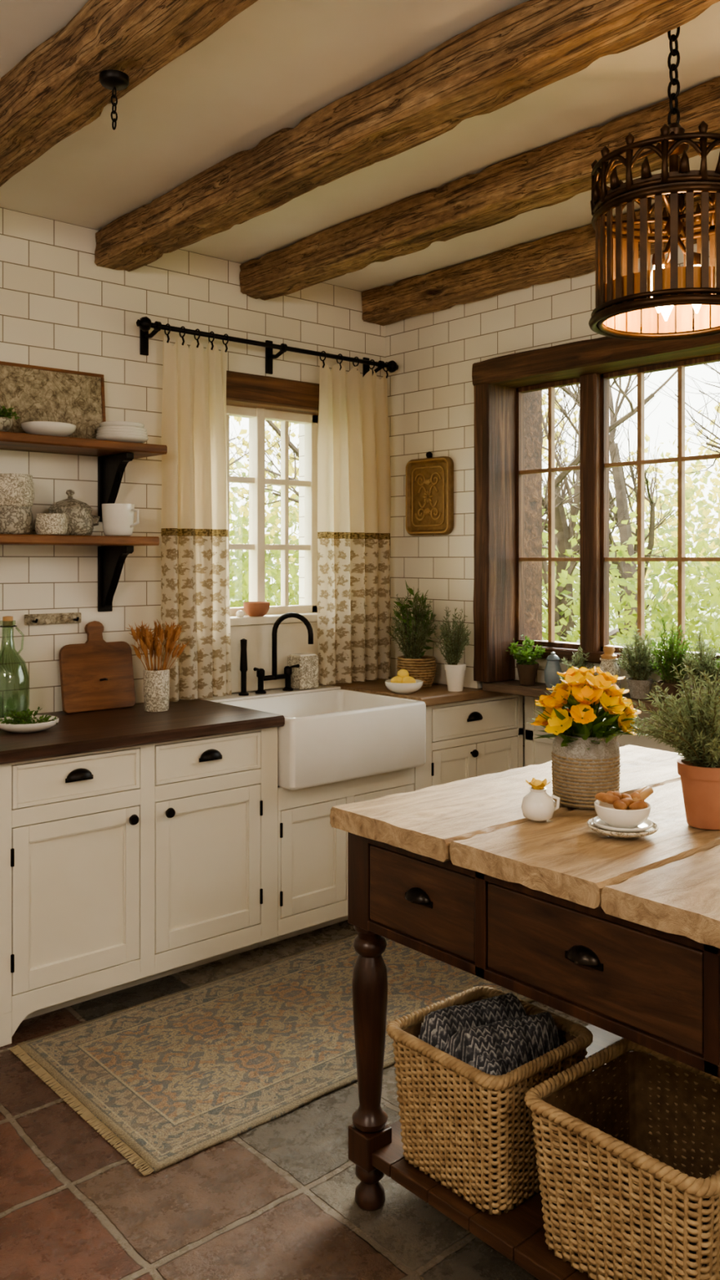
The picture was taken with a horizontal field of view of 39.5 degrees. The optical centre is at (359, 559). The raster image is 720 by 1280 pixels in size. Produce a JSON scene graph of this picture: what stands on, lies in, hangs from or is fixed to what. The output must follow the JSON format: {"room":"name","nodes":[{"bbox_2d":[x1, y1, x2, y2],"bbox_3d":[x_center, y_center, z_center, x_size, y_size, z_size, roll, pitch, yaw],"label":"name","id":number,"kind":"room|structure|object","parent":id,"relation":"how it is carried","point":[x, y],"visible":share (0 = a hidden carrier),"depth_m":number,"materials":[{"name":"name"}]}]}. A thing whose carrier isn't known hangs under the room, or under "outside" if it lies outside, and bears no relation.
{"room":"farmhouse kitchen","nodes":[
{"label":"farmhouse kitchen","id":0,"kind":"room"},
{"bbox_2d":[0,616,17,626],"bbox_3d":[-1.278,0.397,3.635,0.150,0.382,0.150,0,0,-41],"label":"cork","id":1,"kind":"object","parent":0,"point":[7,621],"visible":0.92,"depth_m":3.62,"materials":[{"name":"brown wood"}]},
{"bbox_2d":[0,207,384,718],"bbox_3d":[-2.065,0.100,3.268,5.580,2.820,0.260,0,0,-41],"label":"wall","id":2,"kind":"structure","parent":0,"point":[60,309],"depth_m":4.02,"materials":[{"name":"white tile"}]},
{"bbox_2d":[24,612,80,625],"bbox_3d":[-1.168,0.228,3.840,0.225,0.040,0.054,0,0,-41],"label":"wall rail","id":3,"kind":"object","parent":2,"relation":"attached to","point":[75,617],"visible":1,"depth_m":3.84,"materials":[{"name":"stone"}]},
{"bbox_2d":[0,533,159,611],"bbox_3d":[-1.393,0.060,3.513,1.415,0.297,0.250,0,0,-41],"label":"wall shelf","id":4,"kind":"object","parent":2,"relation":"attached to","point":[113,551],"depth_m":3.85,"materials":[{"name":"brown wood"}]},
{"bbox_2d":[0,506,32,534],"bbox_3d":[-1.261,-0.140,3.623,0.150,0.100,0.150,0,0,-41],"label":"crock","id":5,"kind":"object","parent":4,"relation":"on","point":[16,520],"visible":0.98,"depth_m":3.56,"materials":[{"name":"grey ceramic"}]},
{"bbox_2d":[0,473,34,506],"bbox_3d":[-1.261,-0.247,3.623,0.160,0.115,0.160,0,0,-41],"label":"crock","id":6,"kind":"object","parent":5,"relation":"on","point":[15,489],"visible":0.98,"depth_m":3.56,"materials":[{"name":"ceramic"}]},
{"bbox_2d":[35,513,67,534],"bbox_3d":[-1.124,-0.128,3.650,0.114,0.075,0.114,0,0,-41],"label":"patterned bowl","id":7,"kind":"object","parent":4,"relation":"on","point":[45,523],"visible":0.98,"depth_m":3.60,"materials":[{"name":"ceramic"}]},
{"bbox_2d":[48,489,99,535],"bbox_3d":[-1.099,-0.177,3.804,0.170,0.175,0.180,0,0,6],"label":"tureen","id":8,"kind":"object","parent":4,"relation":"on","point":[79,517],"visible":0.84,"depth_m":3.75,"materials":[{"name":"grey ceramic"}]},
{"bbox_2d":[101,503,138,536],"bbox_3d":[-0.924,-0.151,3.854,0.124,0.122,0.148,0,0,-41],"label":"mug","id":9,"kind":"object","parent":4,"relation":"on","point":[117,519],"visible":0.96,"depth_m":3.81,"materials":[{"name":"white ceramic"}]},
{"bbox_2d":[0,431,167,521],"bbox_3d":[-1.380,-0.297,3.525,1.450,0.297,0.250,0,0,-41],"label":"wall shelf","id":10,"kind":"object","parent":2,"relation":"attached to","point":[114,456],"depth_m":3.82,"materials":[{"name":"brown wood"}]},
{"bbox_2d":[0,404,20,431],"bbox_3d":[-1.300,-0.499,3.550,0.175,0.104,0.195,0,0,-41],"label":"herb pot","id":11,"kind":"object","parent":10,"relation":"on","point":[6,422],"visible":0.95,"depth_m":3.53,"materials":[{"name":"grey ceramic"}]},
{"bbox_2d":[21,421,75,436],"bbox_3d":[-1.149,-0.472,3.701,0.196,0.050,0.196,0,0,-41],"label":"bowl","id":12,"kind":"object","parent":10,"relation":"on","point":[43,428],"visible":0.73,"depth_m":3.63,"materials":[{"name":"white ceramic"}]},
{"bbox_2d":[0,360,105,439],"bbox_3d":[-1.221,-0.589,3.795,0.545,0.286,0.052,0,0,-41],"label":"decorative tray","id":13,"kind":"object","parent":10,"relation":"on","point":[36,393],"visible":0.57,"depth_m":3.83,"materials":[{"name":"brown wood"}]},
{"bbox_2d":[95,421,148,443],"bbox_3d":[-0.926,-0.487,3.902,0.200,0.080,0.200,0,0,-41],"label":"plate stack","id":14,"kind":"object","parent":10,"relation":"on","point":[119,431],"visible":0.91,"depth_m":3.83,"materials":[{"name":"white ceramic"}]},
{"bbox_2d":[99,421,144,427],"bbox_3d":[-0.926,-0.510,3.902,0.170,0.034,0.170,0,0,-41],"label":"plate","id":15,"kind":"object","parent":14,"relation":"on","point":[107,424],"depth_m":3.83,"materials":[{"name":"white ceramic"}]},
{"bbox_2d":[136,316,398,376],"bbox_3d":[-0.378,-0.913,4.468,1.420,0.150,0.144,0,0,-41],"label":"curtain rod","id":16,"kind":"object","parent":2,"relation":"attached to","point":[144,323],"visible":0.98,"depth_m":4.38,"materials":[{"name":"black metal"}]},
{"bbox_2d":[153,320,161,330],"bbox_3d":[-0.815,-0.938,4.032,0.024,0.038,0.038,0,0,-41],"label":"bracket","id":17,"kind":"object","parent":16,"relation":"on","point":[157,325],"depth_m":4.02,"materials":[{"name":"black metal"}]},
{"bbox_2d":[160,323,231,702],"bbox_3d":[-0.677,-0.191,4.158,0.314,1.531,0.082,0,0,-41],"label":"window curtain","id":18,"kind":"object","parent":16,"relation":"hanging from","point":[195,577],"visible":0.97,"depth_m":4.15,"materials":[{"name":"fabric"}]},
{"bbox_2d":[280,343,287,351],"bbox_3d":[-0.340,-0.938,4.446,0.024,0.038,0.038,0,0,-41],"label":"bracket","id":19,"kind":"object","parent":16,"relation":"on","point":[283,347],"depth_m":4.43,"materials":[{"name":"black metal"}]},
{"bbox_2d":[317,351,391,684],"bbox_3d":[-0.006,-0.191,4.740,0.450,1.531,0.082,0,0,-41],"label":"window curtain","id":20,"kind":"object","parent":16,"relation":"hanging from","point":[354,473],"visible":1,"depth_m":4.71,"materials":[{"name":"fabric"}]},
{"bbox_2d":[377,360,385,368],"bbox_3d":[0.102,-0.938,4.830,0.024,0.038,0.038,0,0,-41],"label":"curtain ring","id":21,"kind":"object","parent":16,"relation":"on","point":[381,364],"depth_m":4.82,"materials":[{"name":"black metal"}]},
{"bbox_2d":[226,404,317,616],"bbox_3d":[-0.478,-0.220,4.643,0.700,0.960,0.072,0,0,-41],"label":"frame","id":22,"kind":"object","parent":2,"relation":"attached to","point":[257,417],"visible":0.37,"depth_m":4.65,"materials":[{"name":"white paint"}]},
{"bbox_2d":[226,370,319,415],"bbox_3d":[-0.469,-0.758,4.633,0.800,0.133,0.285,0,0,-41],"label":"lintel","id":23,"kind":"object","parent":2,"relation":"attached to","point":[242,389],"visible":0.49,"depth_m":4.52,"materials":[{"name":"brown wood"}]},
{"bbox_2d":[230,612,317,626],"bbox_3d":[-0.418,0.273,4.574,0.720,0.034,0.135,0,0,-41],"label":"sill","id":24,"kind":"structure","parent":2,"relation":"attached to","point":[312,616],"depth_m":4.48,"materials":[{"name":"white paint"}]},
{"bbox_2d":[243,601,270,616],"bbox_3d":[-0.466,0.224,4.515,0.120,0.062,0.120,0,0,-41],"label":"terracotta dish","id":25,"kind":"object","parent":24,"relation":"on","point":[251,608],"visible":1,"depth_m":4.47,"materials":[{"name":"orange ceramic"}]},
{"bbox_2d":[230,621,317,693],"bbox_3d":[-0.421,0.439,4.517,0.740,0.293,0.014,0,0,-41],"label":"backsplash","id":26,"kind":"structure","parent":2,"relation":"attached to","point":[291,637],"depth_m":4.51,"materials":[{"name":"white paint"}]},
{"bbox_2d":[235,610,244,617],"bbox_3d":[-0.531,0.242,4.445,0.040,0.032,0.036,0,0,-41],"label":"pebble","id":27,"kind":"object","parent":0,"point":[239,613],"depth_m":4.43,"materials":[{"name":"white stone"}]},
{"bbox_2d":[0,920,590,1279],"bbox_3d":[0.104,1.560,1.251,6.200,0.100,6.150,0,0,-41],"label":"floor","id":28,"kind":"structure","parent":0,"point":[273,1200],"depth_m":2.35,"materials":[{"name":"ceramic"}]},
{"bbox_2d":[0,726,277,1047],"bbox_3d":[-1.131,1.070,3.475,1.662,0.880,0.650,0,0,-41],"label":"base cabinet","id":29,"kind":"object","parent":28,"relation":"on","point":[121,868],"visible":0.96,"depth_m":3.40,"materials":[{"name":"beige paint"}]},
{"bbox_2d":[0,677,511,764],"bbox_3d":[-0.589,0.609,3.944,3.135,0.040,0.652,0,0,-41],"label":"countertop","id":30,"kind":"structure","parent":29,"relation":"on","point":[87,731],"depth_m":3.63,"materials":[{"name":"brown wood"}]},
{"bbox_2d":[0,706,58,733],"bbox_3d":[-1.149,0.548,3.449,0.210,0.078,0.220,0,0,-41],"label":"dish","id":31,"kind":"object","parent":30,"relation":"on","point":[23,722],"visible":1,"depth_m":3.40,"materials":[{"name":"white ceramic"}]},
{"bbox_2d":[58,621,135,713],"bbox_3d":[-1.029,0.415,3.928,0.300,0.347,0.086,0,0,-41],"label":"cutting board","id":32,"kind":"object","parent":30,"relation":"on","point":[96,673],"visible":1,"depth_m":3.92,"materials":[{"name":"brown wood"}]},
{"bbox_2d":[125,619,188,711],"bbox_3d":[-0.795,0.409,3.892,0.261,0.356,0.168,0,0,-41],"label":"vase","id":33,"kind":"object","parent":30,"relation":"on","point":[156,680],"visible":1,"depth_m":3.87,"materials":[{"name":"ceramic"}]},
{"bbox_2d":[238,612,313,695],"bbox_3d":[-0.362,0.412,4.375,0.286,0.356,0.205,0,0,-41],"label":"bridge faucet","id":34,"kind":"object","parent":30,"relation":"on","point":[243,657],"visible":1,"depth_m":4.40,"materials":[{"name":"black metal"}]},
{"bbox_2d":[197,684,426,790],"bbox_3d":[-0.208,0.729,4.241,0.716,0.278,0.678,0,0,-41],"label":"farmhouse sink","id":35,"kind":"object","parent":30,"relation":"in","point":[329,734],"visible":0.7,"depth_m":4.03,"materials":[{"name":"white ceramic"}]},
{"bbox_2d":[288,653,318,689],"bbox_3d":[-0.259,0.509,4.576,0.113,0.156,0.096,0,0,-41],"label":"jar","id":36,"kind":"object","parent":35,"relation":"on","point":[306,676],"visible":0.96,"depth_m":4.54,"materials":[{"name":"ceramic"}]},
{"bbox_2d":[384,669,422,693],"bbox_3d":[0.193,0.536,4.413,0.170,0.103,0.170,0,0,-41],"label":"bowl","id":37,"kind":"object","parent":30,"relation":"on","point":[402,683],"visible":1,"depth_m":4.37,"materials":[{"name":"white ceramic"}]},
{"bbox_2d":[386,579,437,688],"bbox_3d":[0.244,0.341,4.637,0.247,0.494,0.245,0,0,17],"label":"rosemary","id":38,"kind":"object","parent":30,"relation":"on","point":[420,666],"visible":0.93,"depth_m":4.59,"materials":[{"name":"plant"}]},
{"bbox_2d":[432,606,471,691],"bbox_3d":[0.419,0.397,4.459,0.190,0.381,0.176,0,0,-41],"label":"potted thyme","id":39,"kind":"object","parent":30,"relation":"on","point":[455,670],"visible":1,"depth_m":4.44,"materials":[{"name":"plant"}]},
{"bbox_2d":[444,662,466,691],"bbox_3d":[0.426,0.527,4.481,0.099,0.120,0.099,0,0,-41],"label":"pot","id":40,"kind":"object","parent":39,"relation":"attached to","point":[455,672],"depth_m":4.45,"materials":[{"name":"white ceramic"}]},
{"bbox_2d":[8,933,534,1175],"bbox_3d":[-0.145,1.505,3.342,1.752,0.011,0.856,0,0,-41],"label":"area rug","id":41,"kind":"object","parent":28,"relation":"on","point":[175,1077],"visible":0.74,"depth_m":3.06,"materials":[{"name":"beige carpet"}]},
{"bbox_2d":[257,767,414,947],"bbox_3d":[-0.232,1.190,4.259,0.721,0.640,0.650,0,0,-41],"label":"base cabinet","id":42,"kind":"object","parent":28,"relation":"on","point":[313,854],"visible":0.42,"depth_m":3.93,"materials":[{"name":"beige paint"}]},
{"bbox_2d":[413,694,523,791],"bbox_3d":[0.312,1.070,4.733,0.710,0.880,0.650,0,0,-41],"label":"base cabinet","id":43,"kind":"object","parent":28,"relation":"on","point":[464,740],"visible":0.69,"depth_m":4.50,"materials":[{"name":"beige paint"}]},
{"bbox_2d":[329,744,719,1279],"bbox_3d":[0.890,1.044,2.172,1.205,0.931,1.544,0,0,-41],"label":"island table","id":44,"kind":"object","parent":28,"relation":"on","point":[619,936],"visible":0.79,"depth_m":2.03,"materials":[{"name":"brown wood"}]},
{"bbox_2d":[386,986,593,1215],"bbox_3d":[0.293,1.212,2.275,0.352,0.303,0.357,0,0,-41],"label":"wicker basket","id":45,"kind":"object","parent":44,"relation":"on","point":[469,1127],"visible":0.73,"depth_m":2.14,"materials":[{"name":"beige wicker"}]},
{"bbox_2d":[417,992,560,1075],"bbox_3d":[0.293,1.184,2.278,0.235,0.336,0.240,0,0,-41],"label":"knit throw","id":46,"kind":"object","parent":45,"relation":"in","point":[495,1035],"visible":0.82,"depth_m":2.23,"materials":[{"name":"grey fabric"}]},
{"bbox_2d":[520,777,559,821],"bbox_3d":[0.396,0.532,2.226,0.075,0.087,0.074,0,0,-41],"label":"cruet","id":47,"kind":"object","parent":44,"relation":"on","point":[537,805],"visible":1,"depth_m":2.20,"materials":[{"name":"white ceramic"}]},
{"bbox_2d":[372,1023,709,1279],"bbox_3d":[0.886,1.380,2.176,1.125,0.030,1.438,0,0,-41],"label":"shelf","id":48,"kind":"object","parent":44,"relation":"attached to","point":[517,1234],"depth_m":2.09,"materials":[{"name":"brown wood"}]},
{"bbox_2d":[527,666,648,808],"bbox_3d":[0.542,0.415,2.385,0.288,0.322,0.288,0,0,-41],"label":"flower vase","id":49,"kind":"object","parent":44,"relation":"on","point":[585,753],"visible":0.93,"depth_m":2.32,"materials":[{"name":"wicker"}]},
{"bbox_2d":[552,728,619,808],"bbox_3d":[0.535,0.493,2.377,0.155,0.166,0.155,0,0,-41],"label":"jar","id":50,"kind":"object","parent":49,"relation":"attached to","point":[586,766],"depth_m":2.31,"materials":[{"name":"beige wicker"}]},
{"bbox_2d":[524,1038,719,1279],"bbox_3d":[0.598,1.212,1.970,0.402,0.303,0.418,0,0,-41],"label":"wicker basket","id":51,"kind":"object","parent":44,"relation":"on","point":[628,1155],"visible":0.97,"depth_m":1.93,"materials":[{"name":"beige wicker"}]},
{"bbox_2d":[586,785,658,838],"bbox_3d":[0.552,0.528,2.107,0.146,0.096,0.146,0,0,-41],"label":"saucer","id":52,"kind":"object","parent":44,"relation":"on","point":[624,815],"visible":1,"depth_m":2.07,"materials":[{"name":"ceramic"}]},
{"bbox_2d":[594,800,651,828],"bbox_3d":[0.552,0.535,2.107,0.116,0.044,0.116,0,0,-41],"label":"bowl","id":53,"kind":"object","parent":52,"relation":"on","point":[611,814],"depth_m":2.07,"materials":[{"name":"white ceramic"}]},
{"bbox_2d":[628,657,719,829],"bbox_3d":[0.759,0.391,2.166,0.344,0.369,0.329,0,0,-7],"label":"rosemary","id":54,"kind":"object","parent":44,"relation":"on","point":[699,744],"visible":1,"depth_m":2.14,"materials":[{"name":"plant"}]},
{"bbox_2d":[676,757,719,829],"bbox_3d":[0.756,0.508,2.177,0.128,0.135,0.128,0,0,-41],"label":"pot","id":55,"kind":"object","parent":54,"relation":"attached to","point":[700,776],"depth_m":2.14,"materials":[{"name":"ceramic"}]},
{"bbox_2d":[482,679,719,766],"bbox_3d":[1.280,1.030,3.932,0.354,0.960,1.886,0,0,-41],"label":"base cabinet","id":56,"kind":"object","parent":28,"relation":"on","point":[538,751],"depth_m":4.44,"materials":[{"name":"beige paint"}]},
{"bbox_2d":[505,634,545,684],"bbox_3d":[0.726,0.439,4.386,0.157,0.217,0.197,0,0,-9],"label":"potted herb","id":57,"kind":"object","parent":56,"relation":"on","point":[527,668],"visible":1,"depth_m":4.36,"materials":[{"name":"plant"}]},
{"bbox_2d":[515,662,538,684],"bbox_3d":[0.734,0.502,4.394,0.099,0.090,0.099,0,0,-41],"label":"pot","id":58,"kind":"object","parent":57,"relation":"attached to","point":[527,672],"depth_m":4.36,"materials":[{"name":"ceramic"}]},
{"bbox_2d":[544,651,562,688],"bbox_3d":[0.826,0.471,4.288,0.076,0.152,0.076,0,0,-41],"label":"ginger jar","id":59,"kind":"object","parent":56,"relation":"on","point":[553,666],"visible":0.94,"depth_m":4.26,"materials":[{"name":"grey ceramic"}]},
{"bbox_2d":[560,645,595,668],"bbox_3d":[0.906,0.453,4.195,0.155,0.190,0.166,0,0,1],"label":"potted plant","id":60,"kind":"object","parent":56,"relation":"on","point":[578,661],"visible":0.52,"depth_m":4.17,"materials":[{"name":"plant"}]},
{"bbox_2d":[596,644,621,688],"bbox_3d":[1.009,0.447,4.063,0.096,0.201,0.096,0,0,-41],"label":"jar","id":61,"kind":"object","parent":56,"relation":"on","point":[608,663],"visible":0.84,"depth_m":4.04,"materials":[{"name":"glass"}]},
{"bbox_2d":[615,627,658,698],"bbox_3d":[1.100,0.406,3.961,0.180,0.283,0.184,0,0,-41],"label":"herb pot","id":62,"kind":"object","parent":56,"relation":"on","point":[638,683],"visible":0.96,"depth_m":3.94,"materials":[{"name":"plant"}]},
{"bbox_2d":[646,617,697,702],"bbox_3d":[1.193,0.387,3.849,0.178,0.320,0.152,0,0,-5],"label":"herb pot","id":63,"kind":"object","parent":56,"relation":"on","point":[669,653],"visible":0.84,"depth_m":3.83,"materials":[{"name":"ceramic"}]},
{"bbox_2d":[680,629,719,703],"bbox_3d":[1.288,0.405,3.748,0.195,0.285,0.193,0,0,-41],"label":"herb pot","id":64,"kind":"object","parent":56,"relation":"on","point":[704,664],"visible":0.59,"depth_m":3.74,"materials":[{"name":"plant"}]},
{"bbox_2d":[715,651,719,671],"bbox_3d":[1.377,0.389,3.634,0.186,0.317,0.177,0,0,32],"label":"herb pot","id":65,"kind":"object","parent":56,"relation":"on","point":[718,665],"visible":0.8,"depth_m":3.67,"materials":[{"name":"ceramic"}]},
{"bbox_2d":[0,0,719,291],"bbox_3d":[0.104,-1.370,1.251,6.200,0.120,6.150,0,0,-41],"label":"ceiling","id":66,"kind":"structure","parent":0,"point":[275,64],"depth_m":2.94,"materials":[{"name":"paint"}]},
{"bbox_2d":[0,0,257,186],"bbox_3d":[0.365,-1.236,1.310,0.188,0.161,5.875,0,0,-41],"label":"beam","id":67,"kind":"structure","parent":66,"relation":"attached to","point":[55,91],"depth_m":2.41,"materials":[{"name":"brown wood"}]},
{"bbox_2d":[99,69,128,129],"bbox_3d":[-0.590,-1.094,2.404,0.070,0.128,0.070,0,0,-41],"label":"hook","id":68,"kind":"object","parent":67,"relation":"attached to","point":[110,79],"visible":1,"depth_m":2.39,"materials":[{"name":"black metal"}]},
{"bbox_2d":[94,0,719,271],"bbox_3d":[0.940,-1.237,1.810,0.179,0.157,5.875,0,0,-41],"label":"beam","id":69,"kind":"structure","parent":66,"relation":"attached to","point":[526,47],"depth_m":2.69,"materials":[{"name":"brown wood"}]},
{"bbox_2d":[239,77,719,300],"bbox_3d":[1.452,-1.237,2.257,0.168,0.156,5.875,0,0,-41],"label":"beam","id":70,"kind":"structure","parent":66,"relation":"attached to","point":[553,173],"depth_m":3.40,"materials":[{"name":"brown wood"}]},
{"bbox_2d":[361,191,711,325],"bbox_3d":[1.996,-1.236,2.731,0.161,0.157,5.875,0,0,-41],"label":"beam","id":71,"kind":"structure","parent":66,"relation":"attached to","point":[569,254],"depth_m":4.30,"materials":[{"name":"brown wood"}]},
{"bbox_2d":[588,26,719,340],"bbox_3d":[0.708,-0.920,2.262,0.375,0.776,0.375,0,0,1],"label":"pendant lantern","id":72,"kind":"object","parent":66,"relation":"hanging from","point":[667,297],"visible":0.96,"depth_m":2.16,"materials":[{"name":"brown metal"}]},
{"bbox_2d":[652,253,665,266],"bbox_3d":[0.666,-0.668,2.235,0.030,0.027,0.030,0,0,-41],"label":"socket","id":73,"kind":"object","parent":72,"relation":"attached to","point":[664,254],"depth_m":2.23,"materials":[{"name":"brown metal"}]},
{"bbox_2d":[663,262,670,267],"bbox_3d":[0.706,-0.668,2.312,0.030,0.027,0.030,0,0,-41],"label":"socket","id":74,"kind":"object","parent":72,"relation":"attached to","point":[667,264],"depth_m":2.30,"materials":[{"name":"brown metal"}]},
{"bbox_2d":[693,253,701,265],"bbox_3d":[0.753,-0.668,2.239,0.030,0.027,0.030,0,0,-41],"label":"socket","id":75,"kind":"object","parent":72,"relation":"attached to","point":[697,256],"depth_m":2.23,"materials":[{"name":"brown metal"}]},
{"bbox_2d":[384,240,719,767],"bbox_3d":[2.132,0.100,3.018,0.420,2.820,6.150,0,0,-41],"label":"wall","id":76,"kind":"structure","parent":0,"point":[430,393],"depth_m":4.65,"materials":[{"name":"white tile"}]},
{"bbox_2d":[226,413,310,605],"bbox_3d":[-0.482,-0.220,4.647,0.620,0.960,0.040,0,0,-41],"label":"muntins","id":77,"kind":"object","parent":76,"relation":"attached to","point":[284,482],"visible":0.43,"depth_m":4.74,"materials":[{"name":"white paint"}]},
{"bbox_2d":[405,451,453,535],"bbox_3d":[0.324,-0.313,4.746,0.032,0.396,0.300,0,0,-41],"label":"wall plaque","id":78,"kind":"object","parent":76,"relation":"attached to","point":[429,481],"visible":1,"depth_m":4.74,"materials":[{"name":"gold metal"}]},
{"bbox_2d":[471,318,719,682],"bbox_3d":[1.214,-0.173,3.870,0.234,1.436,1.900,0,0,-41],"label":"window","id":79,"kind":"structure","parent":76,"relation":"in","point":[500,384],"depth_m":4.43,"materials":[{"name":"brown wood"}]},
{"bbox_2d":[473,383,515,682],"bbox_3d":[0.617,-0.117,4.545,0.218,1.325,0.096,0,0,-41],"label":"window frame","id":80,"kind":"structure","parent":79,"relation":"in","point":[495,404],"depth_m":4.49,"materials":[{"name":"brown wood"}]},
{"bbox_2d":[579,373,601,651],"bbox_3d":[0.996,-0.195,4.260,0.101,1.170,0.088,0,0,-41],"label":"window mullion","id":81,"kind":"object","parent":79,"relation":"attached to","point":[589,384],"visible":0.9,"depth_m":4.22,"materials":[{"name":"brown wood"}]},
{"bbox_2d":[524,390,719,654],"bbox_3d":[1.393,-0.240,4.026,0.270,1.300,1.898,0,0,-41],"label":"outer reveal","id":82,"kind":"object","parent":76,"relation":"attached to","point":[532,400],"visible":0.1,"depth_m":4.75,"materials":[{"name":"brown wood"}]},
{"label":"outside","id":83,"kind":"structure","parent":0,"visible":0},
{"bbox_2d":[229,361,719,653],"bbox_3d":[-0.689,-1.266,31.233,80.000,6.410,72.000,0,0,-41],"label":"garden","id":84,"kind":"object","parent":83,"point":[702,601],"visible":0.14,"depth_m":9.50,"materials":[{"name":"green plant"}]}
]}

